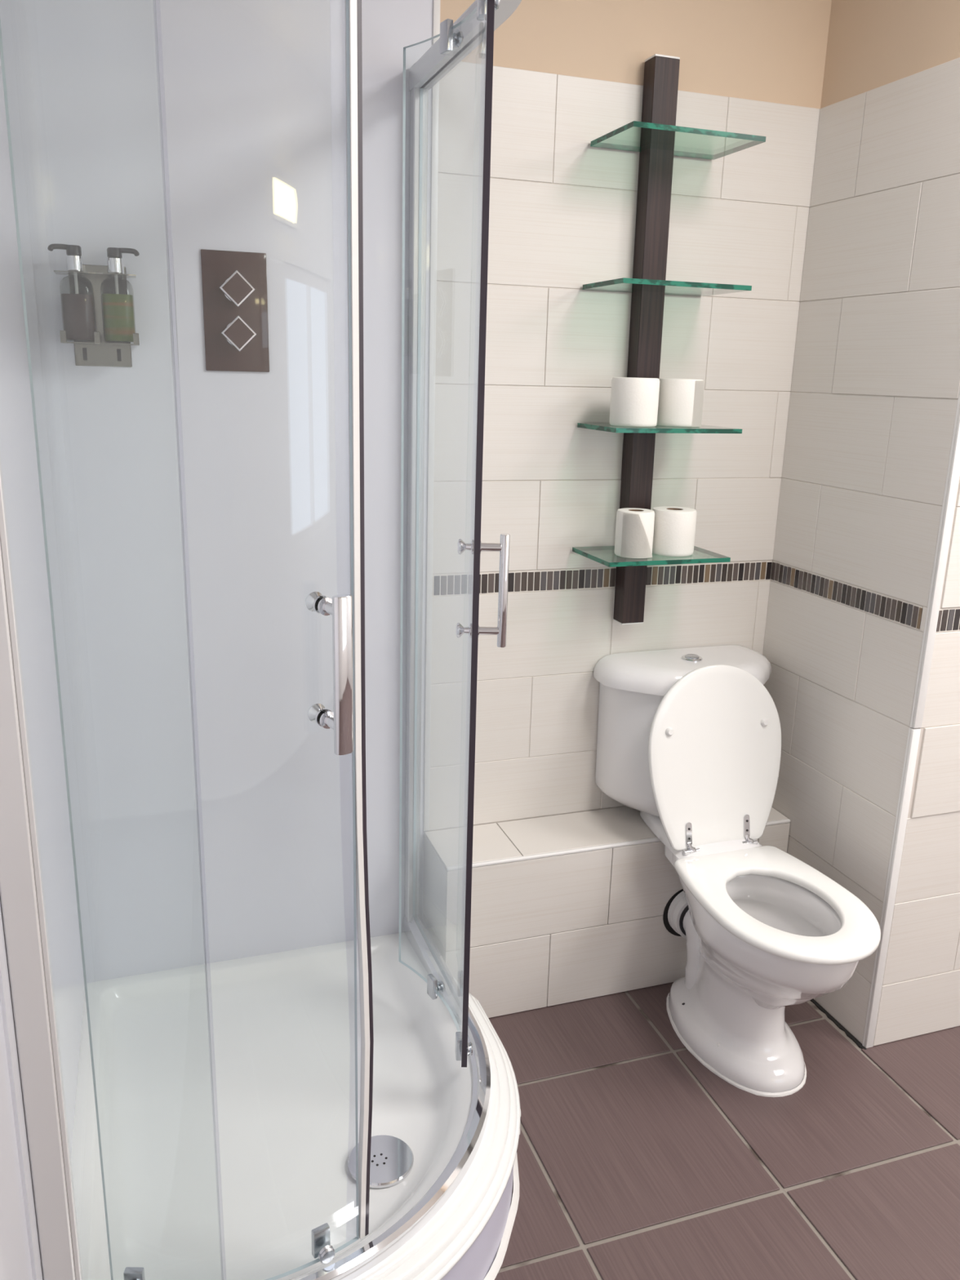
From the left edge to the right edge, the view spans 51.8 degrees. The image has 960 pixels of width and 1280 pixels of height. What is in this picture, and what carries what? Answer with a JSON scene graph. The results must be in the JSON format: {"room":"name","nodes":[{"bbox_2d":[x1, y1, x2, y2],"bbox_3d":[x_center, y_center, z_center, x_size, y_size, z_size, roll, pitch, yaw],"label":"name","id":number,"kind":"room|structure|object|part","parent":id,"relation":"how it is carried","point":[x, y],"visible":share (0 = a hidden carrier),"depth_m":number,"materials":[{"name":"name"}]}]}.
{"room":"bathroom","nodes":[
{"label":"bathroom","id":0,"kind":"room"},
{"bbox_2d":[0,53,84,1279],"bbox_3d":[-0.370,0.139,0.431,0.104,2.550,3.100,-4,16,-19],"label":"wall","id":1,"kind":"structure","parent":0,"point":[20,1246],"depth_m":1.56,"materials":[{"name":"white"}]},
{"bbox_2d":[0,0,831,983],"bbox_3d":[-0.067,-0.321,2.162,1.840,2.550,0.108,-4,16,-19],"label":"wall","id":2,"kind":"structure","parent":0,"point":[255,100],"depth_m":2.04,"materials":[{"name":"white tile"}]},
{"bbox_3d":[-0.808,-0.375,1.827,0.018,2.306,0.002,-4,16,-19],"label":"corner trim","id":3,"kind":"part","parent":2,"relation":"part of","materials":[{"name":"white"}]},
{"bbox_2d":[53,264,139,367],"bbox_3d":[-0.683,-0.581,1.771,0.134,0.176,0.080,-4,16,-19],"label":"soap dispenser holder","id":4,"kind":"object","parent":2,"relation":"attached to","point":[100,353],"visible":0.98,"depth_m":1.80,"materials":[{"name":"silver metal"}]},
{"bbox_2d":[47,244,96,342],"bbox_3d":[-0.719,-0.611,1.746,0.070,0.162,0.052,-4,16,-19],"label":"soap bottle","id":5,"kind":"object","parent":4,"relation":"on","point":[77,310],"visible":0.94,"depth_m":1.74,"materials":[{"name":"plastic"}]},
{"bbox_3d":[-0.680,-0.647,1.750,0.134,0.002,0.072,-4,16,-19],"label":"neck plate","id":6,"kind":"part","parent":4,"relation":"part of","materials":[{"name":"silver metal"}]},
{"bbox_2d":[60,342,138,346],"bbox_3d":[-0.683,-0.534,1.783,0.130,0.002,0.074,-4,16,-19],"label":"shelf","id":7,"kind":"object","parent":4,"relation":"attached to","point":[76,344],"depth_m":1.78,"materials":[{"name":"silver metal"}]},
{"bbox_2d":[100,247,139,343],"bbox_3d":[-0.643,-0.616,1.772,0.070,0.162,0.052,-4,16,-19],"label":"soap bottle","id":8,"kind":"object","parent":4,"relation":"on","point":[118,317],"visible":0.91,"depth_m":1.76,"materials":[{"name":"plastic"}]},
{"bbox_3d":[-0.460,-0.392,1.949,0.760,2.320,0.004,-4,16,-19],"label":"shower panel","id":9,"kind":"part","parent":2,"relation":"part of","materials":[{"name":"white plastic"}]},
{"bbox_2d":[200,248,269,372],"bbox_3d":[-0.459,-0.618,1.863,0.120,0.217,0.038,-4,16,-19],"label":"shower control","id":10,"kind":"object","parent":2,"relation":"attached to","point":[234,283],"visible":1,"depth_m":1.87,"materials":[{"name":"brown plastic"}]},
{"bbox_3d":[-0.453,-0.655,1.843,0.065,0.065,0.015,-4,16,-19],"label":"knob","id":11,"kind":"part","parent":10,"relation":"part of","materials":[{"name":"silver metal"}]},
{"bbox_3d":[-0.450,-0.653,1.836,0.056,0.056,0.001,-4,16,-19],"label":"knob","id":12,"kind":"part","parent":10,"relation":"part of","materials":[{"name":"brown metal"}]},
{"bbox_3d":[-0.455,-0.578,1.864,0.065,0.065,0.015,-4,16,-19],"label":"knob","id":13,"kind":"part","parent":10,"relation":"part of","materials":[{"name":"silver metal"}]},
{"bbox_3d":[-0.452,-0.576,1.857,0.056,0.056,0.001,-4,16,-19],"label":"knob","id":14,"kind":"part","parent":10,"relation":"part of","materials":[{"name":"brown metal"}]},
{"bbox_3d":[-0.099,-0.545,2.032,0.014,2.048,0.008,-4,16,-19],"label":"panel edge trim","id":15,"kind":"part","parent":2,"relation":"part of","materials":[{"name":"white plastic"}]},
{"bbox_2d":[572,53,765,624],"bbox_3d":[0.383,-0.589,2.083,0.298,1.172,0.193,-4,16,-19],"label":"shelf unit","id":16,"kind":"object","parent":2,"relation":"attached to","point":[648,286],"visible":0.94,"depth_m":2.07,"materials":[{"name":"brown wood"}]},
{"bbox_2d":[609,377,659,426],"bbox_3d":[0.324,-0.498,2.069,0.100,0.098,0.100,-4,16,-19],"label":"toilet roll","id":17,"kind":"object","parent":16,"relation":"on","point":[634,402],"visible":1,"depth_m":2.03,"materials":[{"name":"white paper"}]},
{"bbox_2d":[614,507,654,558],"bbox_3d":[0.334,-0.231,2.131,0.082,0.098,0.084,-4,16,-19],"label":"toilet roll","id":18,"kind":"object","parent":16,"relation":"on","point":[634,526],"visible":1,"depth_m":2.10,"materials":[{"name":"white paper"}]},
{"bbox_3d":[0.357,-0.607,2.150,0.064,1.166,0.045,-4,16,-19],"label":"post","id":19,"kind":"part","parent":16,"relation":"part of","materials":[{"name":"brown wood"}]},
{"bbox_3d":[0.377,-0.189,2.189,0.292,0.010,0.188,-4,16,-19],"label":"glass shelf","id":20,"kind":"part","parent":16,"relation":"part of","materials":[{"name":"glass"}]},
{"bbox_3d":[0.382,-0.454,2.117,0.294,0.010,0.188,-4,16,-19],"label":"glass shelf","id":21,"kind":"part","parent":16,"relation":"part of","materials":[{"name":"glass"}]},
{"bbox_3d":[0.383,-0.727,2.041,0.289,0.010,0.188,-4,16,-19],"label":"glass shelf","id":22,"kind":"part","parent":16,"relation":"part of","materials":[{"name":"glass"}]},
{"bbox_2d":[652,506,697,556],"bbox_3d":[0.424,-0.239,2.170,0.097,0.098,0.097,-4,16,-19],"label":"toilet roll","id":23,"kind":"object","parent":16,"relation":"on","point":[674,526],"visible":0.94,"depth_m":2.13,"materials":[{"name":"white paper"}]},
{"bbox_3d":[0.392,-0.993,1.970,0.288,0.010,0.188,-4,16,-19],"label":"glass shelf","id":24,"kind":"part","parent":16,"relation":"part of","materials":[{"name":"glass"}]},
{"bbox_2d":[656,377,704,426],"bbox_3d":[0.428,-0.508,2.116,0.097,0.098,0.097,-4,16,-19],"label":"toilet roll","id":25,"kind":"object","parent":16,"relation":"on","point":[680,404],"visible":0.98,"depth_m":2.08,"materials":[{"name":"white paper"}]},
{"bbox_2d":[488,982,959,1279],"bbox_3d":[1.088,1.220,1.308,3.290,0.120,3.200,-4,16,-19],"label":"floor","id":26,"kind":"structure","parent":0,"point":[637,1161],"depth_m":1.89,"materials":[{"name":"tile"}]},
{"bbox_2d":[71,932,520,1279],"bbox_3d":[-0.313,0.890,1.811,0.794,0.182,0.998,-4,16,-19],"label":"shower tray","id":27,"kind":"object","parent":26,"relation":"on","point":[283,1026],"visible":0.76,"depth_m":1.79,"materials":[{"name":"white plastic"}]},
{"bbox_2d":[0,0,521,1279],"bbox_3d":[-0.155,-0.034,1.517,0.401,1.841,1.190,7,16,18],"label":"shower frame","id":28,"kind":"object","parent":27,"relation":"on","point":[22,896],"visible":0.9,"depth_m":1.22,"materials":[{"name":"silver metal"}]},
{"bbox_2d":[0,0,373,1279],"bbox_3d":[-0.299,0.048,1.162,0.367,1.767,0.081,-4,16,-19],"label":"shower door","id":29,"kind":"structure","parent":28,"relation":"attached to","point":[348,720],"depth_m":1.19,"materials":[{"name":"clear glass"}]},
{"bbox_3d":[-0.197,-0.045,1.201,0.025,0.025,0.026,-9,19,-35],"label":"knob","id":30,"kind":"part","parent":29,"relation":"part of","materials":[{"name":"silver metal"}]},
{"bbox_3d":[-0.200,0.094,1.238,0.025,0.025,0.026,-9,19,-35],"label":"knob","id":31,"kind":"part","parent":29,"relation":"part of","materials":[{"name":"silver metal"}]},
{"bbox_3d":[-0.163,0.043,1.174,0.025,0.195,0.015,-10,19,-37],"label":"handle","id":32,"kind":"part","parent":29,"relation":"part of","materials":[{"name":"silver metal"}]},
{"bbox_3d":[-0.405,0.068,1.083,0.173,1.739,0.006,-4,16,-19],"label":"fixed pane","id":33,"kind":"part","parent":28,"relation":"part of","materials":[{"name":"clear glass"}]},
{"bbox_3d":[-0.071,-0.146,1.907,0.006,1.739,0.377,-4,16,-19],"label":"fixed pane","id":34,"kind":"part","parent":28,"relation":"part of","materials":[{"name":"clear glass"}]},
{"bbox_2d":[399,0,510,1066],"bbox_3d":[-0.059,-0.109,1.717,0.080,1.741,0.359,-5,16,-23],"label":"shower door","id":35,"kind":"structure","parent":28,"relation":"attached to","point":[485,9],"depth_m":1.57,"materials":[{"name":"clear glass"},{"name":"chrome metal"},{"name":"glass"}]},
{"bbox_3d":[-0.025,-0.015,1.591,0.026,0.025,0.025,1,15,-3],"label":"knob","id":36,"kind":"part","parent":35,"relation":"part of","materials":[{"name":"silver metal"}]},
{"bbox_3d":[-0.022,-0.147,1.556,0.026,0.025,0.025,1,15,-3],"label":"knob","id":37,"kind":"part","parent":35,"relation":"part of","materials":[{"name":"silver metal"}]},
{"bbox_3d":[0.037,-0.078,1.577,0.016,0.183,0.017,-4,16,-19],"label":"handle","id":38,"kind":"part","parent":35,"relation":"part of","materials":[{"name":"silver metal"}]},
{"bbox_3d":[-0.132,-0.902,1.282,0.400,0.042,1.188,7,16,18],"label":"rail","id":39,"kind":"part","parent":28,"relation":"part of","materials":[{"name":"grey metal"}]},
{"bbox_2d":[347,1134,413,1187],"bbox_3d":[-0.171,0.897,1.702,0.113,0.012,0.113,-4,16,-19],"label":"drain cover","id":40,"kind":"object","parent":27,"relation":"in","point":[392,1159],"visible":0.9,"depth_m":1.70,"materials":[{"name":"silver metal"}]},
{"bbox_3d":[-0.321,0.912,1.822,0.782,0.134,0.985,-4,16,-19],"label":"plinth panel","id":41,"kind":"part","parent":27,"relation":"part of","materials":[{"name":"white plastic"}]},
{"bbox_2d":[422,806,790,1017],"bbox_3d":[0.308,0.633,2.408,0.878,0.398,0.189,-4,16,-19],"label":"wall ledge","id":42,"kind":"object","parent":26,"relation":"on","point":[566,908],"visible":0.66,"depth_m":2.28,"materials":[{"name":"beige tile"}]},
{"bbox_3d":[0.342,0.468,2.276,0.877,0.009,0.010,-4,16,-19],"label":"edge trim","id":43,"kind":"part","parent":42,"relation":"part of","materials":[{"name":"white tile"}]},
{"bbox_2d":[593,644,880,1097],"bbox_3d":[0.581,0.490,2.163,0.445,0.817,0.724,-4,16,-19],"label":"toilet","id":44,"kind":"object","parent":26,"relation":"on","point":[689,740],"visible":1,"depth_m":2.18,"materials":[{"name":"white ceramic"}]},
{"bbox_2d":[662,888,688,938],"bbox_3d":[0.506,0.659,2.357,0.132,0.132,0.047,-4,16,-19],"label":"pipe","id":45,"kind":"object","parent":44,"relation":"attached to","point":[675,910],"visible":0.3,"depth_m":2.34,"materials":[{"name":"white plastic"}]},
{"bbox_3d":[0.504,0.072,2.310,0.445,0.054,0.193,-4,16,-19],"label":"cistern lid","id":46,"kind":"part","parent":44,"relation":"part of","materials":[{"name":"white ceramic"}]},
{"bbox_3d":[0.531,0.259,2.220,0.340,0.403,0.087,-4,16,-19],"label":"lid","id":47,"kind":"part","parent":44,"relation":"part of","materials":[{"name":"white paint"}]},
{"bbox_3d":[0.617,0.538,2.031,0.324,0.020,0.435,-4,16,-19],"label":"seat","id":48,"kind":"part","parent":44,"relation":"part of","materials":[{"name":"white paint"}]},
{"bbox_2d":[762,0,959,1043],"bbox_3d":[0.862,-0.296,2.161,0.127,2.550,0.526,-4,16,-19],"label":"wall","id":49,"kind":"structure","parent":0,"point":[875,386],"depth_m":2.09,"materials":[{"name":"white tile"}]},
{"bbox_2d":[872,476,959,1046],"bbox_3d":[1.533,-0.352,2.434,1.538,2.550,0.634,-4,16,-19],"label":"wall","id":50,"kind":"structure","parent":0,"point":[920,993],"depth_m":2.12,"materials":[{"name":"white tile"}]},
{"bbox_2d":[862,727,920,1048],"bbox_3d":[0.876,0.544,2.112,0.020,0.755,0.013,-4,16,-19],"label":"trim","id":51,"kind":"structure","parent":50,"relation":"attached to","point":[913,735],"depth_m":2.10,"materials":[{"name":"white plastic"}]},
{"bbox_2d":[909,389,959,728],"bbox_3d":[0.903,-0.425,1.850,0.020,1.249,0.013,-4,16,-19],"label":"trim","id":52,"kind":"structure","parent":50,"relation":"attached to","point":[953,468],"depth_m":1.93,"materials":[{"name":"white plastic"}]}
]}

